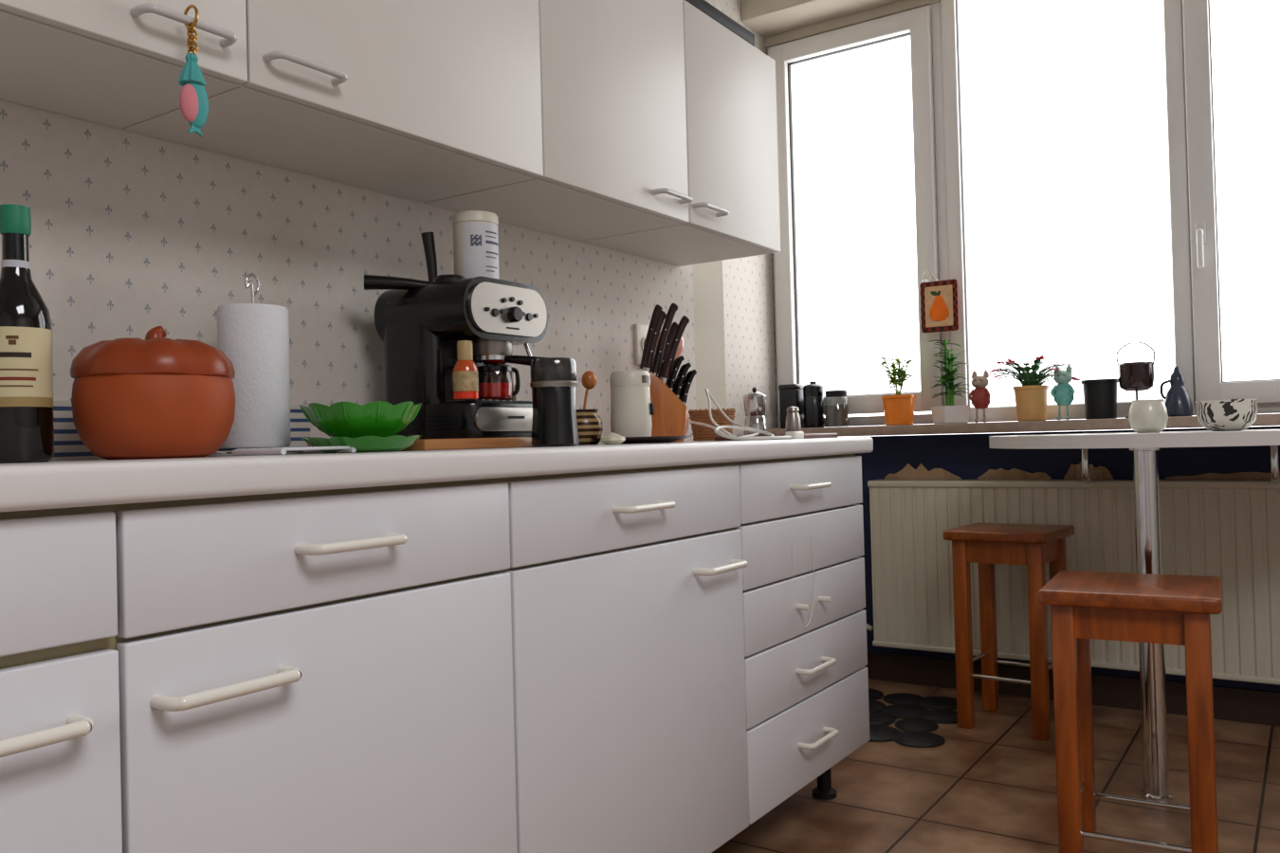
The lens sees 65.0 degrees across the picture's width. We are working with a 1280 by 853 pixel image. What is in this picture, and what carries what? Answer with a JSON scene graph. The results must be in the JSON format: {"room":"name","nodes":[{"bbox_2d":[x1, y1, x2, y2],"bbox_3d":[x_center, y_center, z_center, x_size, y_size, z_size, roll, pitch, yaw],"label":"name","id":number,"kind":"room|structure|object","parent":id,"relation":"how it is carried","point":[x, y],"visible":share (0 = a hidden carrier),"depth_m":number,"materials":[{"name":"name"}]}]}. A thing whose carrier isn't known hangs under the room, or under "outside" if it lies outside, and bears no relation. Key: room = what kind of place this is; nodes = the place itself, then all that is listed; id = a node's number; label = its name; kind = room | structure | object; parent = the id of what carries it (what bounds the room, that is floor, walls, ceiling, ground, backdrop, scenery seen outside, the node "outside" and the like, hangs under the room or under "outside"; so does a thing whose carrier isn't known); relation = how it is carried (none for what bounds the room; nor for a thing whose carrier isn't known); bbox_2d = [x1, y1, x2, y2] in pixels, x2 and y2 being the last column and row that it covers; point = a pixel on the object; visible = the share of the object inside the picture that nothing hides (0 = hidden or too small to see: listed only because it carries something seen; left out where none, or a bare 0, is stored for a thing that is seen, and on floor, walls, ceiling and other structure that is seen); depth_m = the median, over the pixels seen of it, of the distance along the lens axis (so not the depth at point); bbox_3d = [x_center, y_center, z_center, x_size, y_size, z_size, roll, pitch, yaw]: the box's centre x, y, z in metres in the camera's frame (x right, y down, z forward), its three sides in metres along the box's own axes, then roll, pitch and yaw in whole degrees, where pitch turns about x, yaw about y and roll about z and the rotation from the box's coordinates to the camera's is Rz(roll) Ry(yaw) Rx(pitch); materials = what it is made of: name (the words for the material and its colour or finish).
{"room":"kitchen","nodes":[
{"label":"kitchen","id":0,"kind":"room"},
{"bbox_2d":[0,0,777,444],"bbox_3d":[-0.856,-0.354,1.749,0.350,2.620,5.550,-2,-1,34],"label":"wall","id":1,"kind":"structure","parent":0,"point":[133,233],"depth_m":1.80,"materials":[{"name":"paper"}]},
{"bbox_2d":[0,0,780,266],"bbox_3d":[-0.514,-0.720,1.643,0.354,0.521,2.760,-2,-1,34],"label":"upper cabinet","id":2,"kind":"object","parent":1,"relation":"attached to","point":[643,128],"visible":1,"depth_m":1.77,"materials":[{"name":"white laminate"}]},
{"bbox_2d":[178,4,208,136],"bbox_3d":[-0.558,-0.443,1.249,0.030,0.163,0.039,-2,-1,34],"label":"keychain","id":3,"kind":"object","parent":2,"relation":"hanging from","point":[193,101],"visible":1,"depth_m":1.24,"materials":[{"name":"teal metal"}]},
{"bbox_2d":[685,0,754,46],"bbox_3d":[0.060,-1.004,2.509,0.260,0.040,0.480,-2,-1,34],"label":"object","id":4,"kind":"object","parent":2,"relation":"on","point":[703,6],"visible":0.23,"depth_m":2.50,"materials":[{"name":"grey metal"}]},
{"bbox_2d":[634,323,649,365],"bbox_3d":[0.013,-0.220,2.707,0.015,0.110,0.080,-2,-1,34],"label":"wall socket","id":5,"kind":"object","parent":1,"relation":"attached to","point":[640,330],"visible":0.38,"depth_m":2.68,"materials":[{"name":"beige plastic"}]},
{"bbox_2d":[640,336,646,349],"bbox_3d":[0.017,-0.220,2.705,0.006,0.044,0.044,-2,-1,34],"label":"socket","id":6,"kind":"object","parent":5,"relation":"attached to","point":[643,338],"depth_m":2.69,"materials":[{"name":"beige plastic"}]},
{"bbox_2d":[741,0,900,36],"bbox_3d":[2.072,-1.654,2.766,3.950,0.140,0.195,-2,-1,34],"label":"trim","id":7,"kind":"structure","parent":1,"relation":"attached to","point":[768,18],"depth_m":3.74,"materials":[{"name":"beige paint"}]},
{"bbox_2d":[765,0,940,48],"bbox_3d":[0.828,-1.592,3.840,0.685,0.180,0.190,-2,-1,34],"label":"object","id":8,"kind":"object","parent":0,"point":[901,6],"visible":0.3,"depth_m":3.76,"materials":[{"name":"white plastic"}]},
{"bbox_2d":[712,678,1279,852],"bbox_3d":[0.714,0.926,0.699,4.050,0.050,5.550,-2,-1,34],"label":"floor","id":9,"kind":"structure","parent":0,"point":[991,787],"depth_m":2.52,"materials":[{"name":"tile"}]},
{"bbox_2d":[0,454,869,852],"bbox_3d":[-0.535,0.511,1.341,0.582,0.862,3.225,-2,-1,34],"label":"base cabinet","id":10,"kind":"object","parent":9,"relation":"on","point":[650,660],"visible":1,"depth_m":1.30,"materials":[{"name":"white laminate"}]},
{"bbox_2d":[0,437,873,512],"bbox_3d":[-0.547,0.061,1.367,0.565,0.040,3.258,-2,-1,34],"label":"countertop","id":11,"kind":"structure","parent":10,"relation":"on","point":[51,484],"depth_m":1.16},
{"bbox_2d":[0,203,54,463],"bbox_3d":[-0.774,-0.115,1.248,0.076,0.319,0.076,-2,-1,34],"label":"wine bottle","id":12,"kind":"object","parent":11,"relation":"on","point":[27,423],"visible":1,"depth_m":1.23,"materials":[{"name":"black glass"}]},
{"bbox_2d":[8,339,16,345],"bbox_3d":[-0.758,-0.102,1.214,0.008,0.006,0.001,-1,-1,-24],"label":"print","id":13,"kind":"object","parent":12,"relation":"on","point":[10,341],"depth_m":1.21},
{"bbox_2d":[5,335,18,339],"bbox_3d":[-0.758,-0.108,1.214,0.013,0.004,0.001,-1,-1,-24],"label":"print","id":14,"kind":"object","parent":12,"relation":"on","point":[7,337],"depth_m":1.21},
{"bbox_2d":[0,351,31,357],"bbox_3d":[-0.759,-0.087,1.216,0.038,0.006,0.005,-1,-1,-24],"label":"print","id":15,"kind":"object","parent":12,"relation":"on","point":[2,354],"depth_m":1.21},
{"bbox_2d":[0,384,33,386],"bbox_3d":[-0.756,-0.049,1.216,0.038,0.002,0.005,-1,-1,-26],"label":"print","id":16,"kind":"object","parent":12,"relation":"on","point":[0,385],"depth_m":1.21},
{"bbox_2d":[0,377,36,381],"bbox_3d":[-0.758,-0.058,1.217,0.045,0.004,0.007,-1,-1,-25],"label":"print","id":17,"kind":"object","parent":12,"relation":"on","point":[1,378],"depth_m":1.22},
{"bbox_2d":[0,368,37,370],"bbox_3d":[-0.759,-0.069,1.218,0.052,0.002,0.010,-1,-1,-24],"label":"print","id":18,"kind":"object","parent":12,"relation":"on","point":[0,369],"depth_m":1.22},
{"bbox_2d":[0,397,53,407],"bbox_3d":[-0.759,-0.030,1.227,0.074,0.012,0.028,-1,-1,-31],"label":"print","id":19,"kind":"object","parent":12,"relation":"attached to","point":[5,402],"depth_m":1.22},
{"bbox_2d":[69,326,235,459],"bbox_3d":[-0.650,-0.046,1.349,0.198,0.179,0.198,-2,-1,34],"label":"terracotta pot","id":20,"kind":"object","parent":11,"relation":"on","point":[157,396],"visible":0.98,"depth_m":1.27,"materials":[{"name":"orange ceramic"}]},
{"bbox_2d":[51,401,310,460],"bbox_3d":[-0.861,0.006,1.398,0.012,0.086,0.960,-2,-1,34],"label":"tray","id":21,"kind":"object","parent":11,"relation":"on","point":[68,446],"depth_m":1.45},
{"bbox_2d":[206,273,305,457],"bbox_3d":[-0.602,-0.098,1.567,0.152,0.284,0.152,-2,-1,34],"label":"paper towel holder","id":22,"kind":"object","parent":11,"relation":"on","point":[254,338],"visible":0.79,"depth_m":1.52,"materials":[{"name":"white paper"}]},
{"bbox_2d":[231,445,356,456],"bbox_3d":[-0.495,0.035,1.441,0.110,0.010,0.129,-2,-1,34],"label":"trivet","id":23,"kind":"object","parent":11,"relation":"on","point":[307,449],"visible":1,"depth_m":1.40,"materials":[{"name":"white metal"}]},
{"bbox_2d":[300,435,422,453],"bbox_3d":[-0.423,0.027,1.530,0.180,0.024,0.179,-2,-1,34],"label":"dish","id":24,"kind":"object","parent":11,"relation":"on","point":[395,443],"visible":0.85,"depth_m":1.47,"materials":[{"name":"ceramic"}]},
{"bbox_2d":[299,401,422,438],"bbox_3d":[-0.424,-0.009,1.530,0.181,0.052,0.180,-2,-1,34],"label":"bowl","id":25,"kind":"object","parent":24,"relation":"on","point":[377,418],"visible":0.96,"depth_m":1.47,"materials":[{"name":"ceramic"}]},
{"bbox_2d":[307,437,533,451],"bbox_3d":[-0.357,0.033,1.825,0.290,0.018,0.370,-2,-1,34],"label":"cutting board","id":26,"kind":"object","parent":11,"relation":"on","point":[519,442],"visible":0.56,"depth_m":1.68,"materials":[{"name":"brown wood"}]},
{"bbox_2d":[364,232,548,439],"bbox_3d":[-0.318,-0.171,1.841,0.289,0.386,0.277,-2,-1,34],"label":"espresso machine","id":27,"kind":"object","parent":26,"relation":"on","point":[420,324],"visible":0.84,"depth_m":1.79,"materials":[{"name":"black plastic"}]},
{"bbox_2d":[452,340,478,400],"bbox_3d":[-0.305,-0.098,1.754,0.045,0.102,0.045,-2,-1,34],"label":"sauce bottle","id":28,"kind":"object","parent":27,"relation":"on","point":[465,373],"visible":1,"depth_m":1.74,"materials":[{"name":"orange glass"}]},
{"bbox_2d":[451,210,499,279],"bbox_3d":[-0.309,-0.330,1.897,0.087,0.138,0.087,-2,-1,34],"label":"tin","id":29,"kind":"object","parent":27,"relation":"on","point":[475,232],"visible":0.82,"depth_m":1.86,"materials":[{"name":"beige plastic"}]},
{"bbox_2d":[485,240,497,245],"bbox_3d":[-0.275,-0.343,1.877,0.004,0.005,0.037,-2,-1,30],"label":"print","id":30,"kind":"object","parent":29,"relation":"on","point":[487,243],"depth_m":1.87},
{"bbox_2d":[440,400,532,403],"bbox_3d":[-0.278,-0.042,1.844,0.095,0.007,0.175,-2,-1,34],"label":"drip tray","id":31,"kind":"object","parent":27,"relation":"on","point":[442,401],"depth_m":1.78,"materials":[{"name":"black plastic"}]},
{"bbox_2d":[477,365,520,400],"bbox_3d":[-0.261,-0.080,1.853,0.081,0.063,0.068,-1,-1,-7],"label":"glass carafe","id":32,"kind":"object","parent":27,"relation":"on","point":[486,391],"visible":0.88,"depth_m":1.83,"materials":[{"name":"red glass"}]},
{"bbox_2d":[508,416,524,419],"bbox_3d":[-0.223,-0.017,1.813,0.001,0.005,0.045,-2,-1,34],"label":"print","id":33,"kind":"object","parent":27,"relation":"attached to","point":[509,417],"depth_m":1.81},
{"bbox_2d":[530,357,579,447],"bbox_3d":[-0.151,-0.043,1.771,0.084,0.156,0.084,-2,-1,34],"label":"coffee grinder","id":34,"kind":"object","parent":11,"relation":"on","point":[554,383],"visible":0.98,"depth_m":1.74,"materials":[{"name":"black plastic"}]},
{"bbox_2d":[576,370,603,445],"bbox_3d":[-0.123,-0.040,2.167,0.084,0.160,0.084,-2,-1,34],"label":"ceramic jar","id":35,"kind":"object","parent":11,"relation":"on","point":[589,422],"visible":0.76,"depth_m":2.14,"materials":[{"name":"ceramic"}]},
{"bbox_2d":[600,432,625,444],"bbox_3d":[-0.053,0.023,1.946,0.050,0.024,0.049,-2,-1,34],"label":"garlic bulb","id":36,"kind":"object","parent":11,"relation":"on","point":[612,438],"visible":0.99,"depth_m":1.93,"materials":[{"name":"white food"}]},
{"bbox_2d":[591,436,690,444],"bbox_3d":[0.003,0.029,2.155,0.216,0.014,0.216,-2,-1,34],"label":"plate","id":37,"kind":"object","parent":11,"relation":"on","point":[656,439],"visible":0.63,"depth_m":2.08,"materials":[{"name":"black ceramic"}]},
{"bbox_2d":[609,370,654,437],"bbox_3d":[-0.020,-0.046,2.134,0.088,0.145,0.088,-1,-1,-38],"label":"grinder","id":38,"kind":"object","parent":37,"relation":"on","point":[631,409],"visible":0.85,"depth_m":2.10,"materials":[{"name":"beige plastic"}]},
{"bbox_2d":[649,402,654,415],"bbox_3d":[0.025,-0.037,2.122,0.007,0.025,0.010,-2,-1,34],"label":"switch","id":39,"kind":"object","parent":38,"relation":"attached to","point":[651,406],"depth_m":2.12,"materials":[{"name":"black plastic"}]},
{"bbox_2d":[640,302,696,442],"bbox_3d":[0.061,-0.131,2.442,0.145,0.340,0.090,-1,-1,-8],"label":"knife block","id":40,"kind":"object","parent":11,"relation":"on","point":[668,395],"visible":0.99,"depth_m":2.41,"materials":[{"name":"brown wood"}]},
{"bbox_2d":[655,331,689,436],"bbox_3d":[0.077,-0.105,2.604,0.094,0.290,0.094,-2,-1,34],"label":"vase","id":41,"kind":"object","parent":11,"relation":"on","point":[680,349],"visible":0.11,"depth_m":2.58,"materials":[{"name":"ceramic"}]},
{"bbox_2d":[688,408,735,440],"bbox_3d":[0.197,-0.004,2.741,0.132,0.086,0.132,-2,-1,34],"label":"wicker basket","id":42,"kind":"object","parent":11,"relation":"on","point":[700,432],"visible":0.73,"depth_m":2.69,"materials":[{"name":"brown wicker"}]},
{"bbox_2d":[688,388,804,439],"bbox_3d":[0.212,-0.089,2.477,0.224,0.249,0.557,-1,-1,-18],"label":"charging cable","id":43,"kind":"object","parent":11,"relation":"on","point":[789,435],"visible":0.83,"depth_m":2.36,"materials":[{"name":"white plastic"}]},
{"bbox_2d":[713,433,837,440],"bbox_3d":[0.347,0.026,2.550,0.230,0.012,0.240,-2,-1,34],"label":"serving board","id":44,"kind":"object","parent":11,"relation":"on","point":[812,435],"visible":0.53,"depth_m":2.49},
{"bbox_2d":[743,387,767,435],"bbox_3d":[0.297,-0.039,2.621,0.062,0.124,0.091,-1,-1,-6],"label":"moka pot","id":45,"kind":"object","parent":44,"relation":"on","point":[755,402],"visible":0.93,"depth_m":2.58,"materials":[{"name":"silver metal"}]},
{"bbox_2d":[785,406,801,432],"bbox_3d":[0.392,-0.016,2.574,0.042,0.072,0.042,-2,-1,34],"label":"salt shaker","id":46,"kind":"object","parent":44,"relation":"on","point":[793,419],"visible":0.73,"depth_m":2.56,"materials":[{"name":"silver metal"}]},
{"bbox_2d":[868,688,957,748],"bbox_3d":[0.751,0.929,3.277,0.610,0.010,0.590,-2,-1,34],"label":"mat","id":47,"kind":"object","parent":9,"relation":"on","point":[918,722],"visible":0.38,"depth_m":3.18,"materials":[{"name":"black rubber"}]},
{"bbox_2d":[942,522,1074,741],"bbox_3d":[1.154,0.618,3.119,0.310,0.606,0.310,-2,-1,38],"label":"bar stool","id":48,"kind":"object","parent":9,"relation":"on","point":[1033,546],"visible":0.91,"depth_m":3.07,"materials":[{"name":"brown wood"}]},
{"bbox_2d":[866,479,1279,685],"bbox_3d":[1.741,0.533,3.040,2.333,0.742,0.096,-2,-1,34],"label":"radiator","id":49,"kind":"object","parent":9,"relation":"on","point":[1228,530],"visible":0.59,"depth_m":3.21,"materials":[{"name":"metal"}]},
{"bbox_2d":[1038,570,1222,852],"bbox_3d":[1.040,0.620,2.106,0.325,0.582,0.330,-2,-1,30],"label":"bar stool","id":50,"kind":"object","parent":9,"relation":"on","point":[1086,606],"visible":1,"depth_m":2.03,"materials":[{"name":"brown wood"}]},
{"bbox_2d":[988,428,1279,802],"bbox_3d":[1.482,0.460,2.717,1.000,0.893,0.960,-2,-1,34],"label":"bar table","id":51,"kind":"object","parent":9,"relation":"on","point":[1144,448],"visible":0.99,"depth_m":2.45,"materials":[{"name":"silver metal"}]},
{"bbox_2d":[1128,399,1168,433],"bbox_3d":[1.318,-0.026,2.608,0.092,0.086,0.092,-2,-1,34],"label":"round vase","id":52,"kind":"object","parent":51,"relation":"on","point":[1146,415],"visible":0.98,"depth_m":2.58,"materials":[{"name":"ceramic"}]},
{"bbox_2d":[1194,399,1258,431],"bbox_3d":[1.475,-0.028,2.527,0.140,0.078,0.140,-2,-1,34],"label":"bowl","id":53,"kind":"object","parent":51,"relation":"on","point":[1225,414],"visible":0.97,"depth_m":2.48,"materials":[{"name":"ceramic"}]},
{"bbox_2d":[837,425,1279,692],"bbox_3d":[2.243,0.439,2.910,3.950,0.900,0.170,-2,-1,34],"label":"wall","id":54,"kind":"structure","parent":0,"point":[965,456],"depth_m":3.45,"materials":[{"name":"blue paint"}]},
{"bbox_2d":[767,1,950,428],"bbox_3d":[0.821,-0.752,3.780,0.686,1.500,0.125,-2,-1,34],"label":"window","id":55,"kind":"structure","parent":54,"relation":"in","point":[935,9],"depth_m":3.59,"materials":[{"name":"plastic"}]},
{"bbox_2d":[787,32,920,397],"bbox_3d":[0.802,-0.768,3.768,0.500,1.312,0.025,-2,-1,34],"label":"gasket","id":56,"kind":"object","parent":55,"relation":"attached to","point":[908,33],"visible":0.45,"depth_m":3.90,"materials":[{"name":"rubber"}]},
{"bbox_2d":[923,273,931,281],"bbox_3d":[1.020,-0.510,3.567,0.028,0.070,0.008,-2,-1,34],"label":"plate","id":57,"kind":"object","parent":55,"relation":"attached to","point":[928,277],"depth_m":3.56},
{"bbox_2d":[767,413,1279,437],"bbox_3d":[1.591,-0.010,3.124,2.645,0.035,0.240,-2,-1,34],"label":"window sill","id":58,"kind":"structure","parent":54,"relation":"on","point":[1267,419],"depth_m":3.25,"materials":[{"name":"stone"}]},
{"bbox_2d":[778,384,804,428],"bbox_3d":[0.575,-0.075,3.782,0.074,0.165,0.094,-2,-1,34],"label":"tin","id":59,"kind":"object","parent":58,"relation":"on","point":[791,394],"visible":0.67,"depth_m":3.75,"materials":[{"name":"black metal"}]},
{"bbox_2d":[803,381,824,428],"bbox_3d":[0.645,-0.082,3.735,0.075,0.174,0.075,-2,-1,34],"label":"jar","id":60,"kind":"object","parent":58,"relation":"on","point":[813,393],"visible":0.91,"depth_m":3.70,"materials":[{"name":"black plastic"}]},
{"bbox_2d":[824,390,848,426],"bbox_3d":[0.721,-0.065,3.684,0.088,0.133,0.088,-2,-1,34],"label":"glass jar","id":61,"kind":"object","parent":58,"relation":"on","point":[836,415],"visible":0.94,"depth_m":3.65,"materials":[{"name":"clear glass"}]},
{"bbox_2d":[878,357,915,425],"bbox_3d":[0.906,-0.126,3.541,0.130,0.244,0.126,-2,-1,34],"label":"potted plant","id":62,"kind":"object","parent":58,"relation":"on","point":[898,409],"visible":1,"depth_m":3.50,"materials":[{"name":"green plant"}]},
{"bbox_2d":[928,339,970,423],"bbox_3d":[1.060,-0.155,3.446,0.116,0.290,0.136,-1,-1,-6],"label":"bamboo","id":63,"kind":"object","parent":58,"relation":"on","point":[951,413],"visible":1,"depth_m":3.42,"materials":[{"name":"plant"}]},
{"bbox_2d":[930,405,969,423],"bbox_3d":[1.062,-0.040,3.437,0.096,0.060,0.096,-1,-1,-11],"label":"square pot","id":64,"kind":"object","parent":58,"relation":"on","point":[942,414],"depth_m":3.40,"materials":[{"name":"ceramic"}]},
{"bbox_2d":[968,368,990,422],"bbox_3d":[1.134,-0.102,3.335,0.065,0.178,0.071,-1,-1,-30],"label":"figurine","id":65,"kind":"object","parent":58,"relation":"on","point":[980,396],"visible":1,"depth_m":3.32,"materials":[{"name":"red plastic"}]},
{"bbox_2d":[987,355,1080,421],"bbox_3d":[1.291,-0.121,3.296,0.295,0.207,0.236,-2,-1,34],"label":"cactus","id":66,"kind":"object","parent":58,"relation":"on","point":[1031,398],"visible":0.89,"depth_m":3.26,"materials":[{"name":"ceramic"}]},
{"bbox_2d":[1012,384,1049,421],"bbox_3d":[1.285,-0.075,3.299,0.112,0.115,0.112,-2,-1,34],"label":"pot","id":67,"kind":"object","parent":66,"relation":"on","point":[1031,400],"depth_m":3.26,"materials":[{"name":"yellow ceramic"}]},
{"bbox_2d":[1050,364,1074,420],"bbox_3d":[1.344,-0.110,3.181,0.065,0.178,0.071,-1,-1,-30],"label":"cat figurine","id":68,"kind":"object","parent":58,"relation":"on","point":[1063,393],"visible":1,"depth_m":3.17,"materials":[{"name":"teal plastic"}]},
{"bbox_2d":[1081,379,1118,419],"bbox_3d":[1.465,-0.086,3.196,0.108,0.125,0.108,-2,-1,34],"label":"plant pot","id":69,"kind":"object","parent":58,"relation":"on","point":[1100,395],"visible":0.91,"depth_m":3.15,"materials":[{"name":"plastic"}]},
{"bbox_2d":[1115,342,1154,418],"bbox_3d":[1.532,-0.144,3.102,0.100,0.234,0.100,-1,-1,-29],"label":"burner","id":70,"kind":"object","parent":58,"relation":"on","point":[1133,376],"visible":0.88,"depth_m":3.06,"materials":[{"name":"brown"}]},
{"bbox_2d":[1117,362,1154,391],"bbox_3d":[1.532,-0.153,3.103,0.100,0.088,0.100,-2,-1,34],"label":"cup","id":71,"kind":"object","parent":70,"relation":"on","point":[1133,376],"depth_m":3.06,"materials":[{"name":"brown metal"}]},
{"bbox_2d":[1159,365,1193,417],"bbox_3d":[1.627,-0.107,3.050,0.088,0.155,0.082,-2,-1,34],"label":"jug","id":72,"kind":"object","parent":58,"relation":"on","point":[1178,402],"visible":0.91,"depth_m":3.03,"materials":[{"name":"ceramic"}]},
{"bbox_2d":[940,0,1196,422],"bbox_3d":[1.423,-0.833,3.390,0.752,1.620,0.100,-2,-1,34],"label":"window","id":73,"kind":"structure","parent":54,"relation":"in","point":[1172,9],"depth_m":3.37,"materials":[{"name":"plastic"}]},
{"bbox_2d":[955,0,1175,408],"bbox_3d":[1.410,-0.833,3.371,0.662,1.530,0.025,-2,-1,34],"label":"gasket","id":74,"kind":"object","parent":73,"relation":"attached to","point":[957,16],"visible":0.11,"depth_m":3.55,"materials":[{"name":"rubber"}]},
{"bbox_2d":[864,651,1279,727],"bbox_3d":[2.202,0.839,2.828,3.950,0.100,0.015,-2,-1,34],"label":"baseboard","id":75,"kind":"structure","parent":54,"relation":"attached to","point":[1230,704],"depth_m":3.28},
{"bbox_2d":[884,462,1270,479],"bbox_3d":[1.486,0.161,3.296,1.420,0.107,0.028,-2,-1,34],"label":"wallpaper","id":76,"kind":"object","parent":54,"relation":"attached to","point":[907,472],"visible":0.38,"depth_m":3.40,"materials":[{"name":"paper"}]},
{"bbox_2d":[1181,0,1279,415],"bbox_3d":[2.152,-0.860,2.852,1.060,1.620,0.179,-2,-1,34],"label":"window","id":77,"kind":"structure","parent":54,"relation":"in","point":[1268,408],"depth_m":3.09,"materials":[{"name":"plastic"}]},
{"bbox_2d":[1195,220,1206,244],"bbox_3d":[1.725,-0.595,3.092,0.028,0.070,0.008,-2,-1,34],"label":"plate","id":78,"kind":"object","parent":77,"relation":"attached to","point":[1198,225],"depth_m":3.09,"materials":[{"name":"white plastic"}]},
{"bbox_2d":[1207,0,1279,383],"bbox_3d":[2.145,-0.861,2.865,0.896,1.433,0.025,-2,-1,34],"label":"gasket","id":79,"kind":"object","parent":77,"relation":"attached to","point":[1208,0],"visible":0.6,"depth_m":3.10,"materials":[{"name":"rubber"}]},
{"bbox_3d":[1.007,-0.460,3.545,0.018,0.120,0.049,-2,-1,34],"label":"handle lever","id":80,"kind":"object","parent":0,"visible":0},
{"bbox_2d":[920,271,959,333],"bbox_3d":[1.036,-0.439,3.484,0.128,0.220,0.028,-2,-1,38],"label":"pot holder","id":81,"kind":"object","parent":80,"relation":"hanging from","point":[939,299],"visible":1,"depth_m":3.48,"materials":[{"name":"fabric"}]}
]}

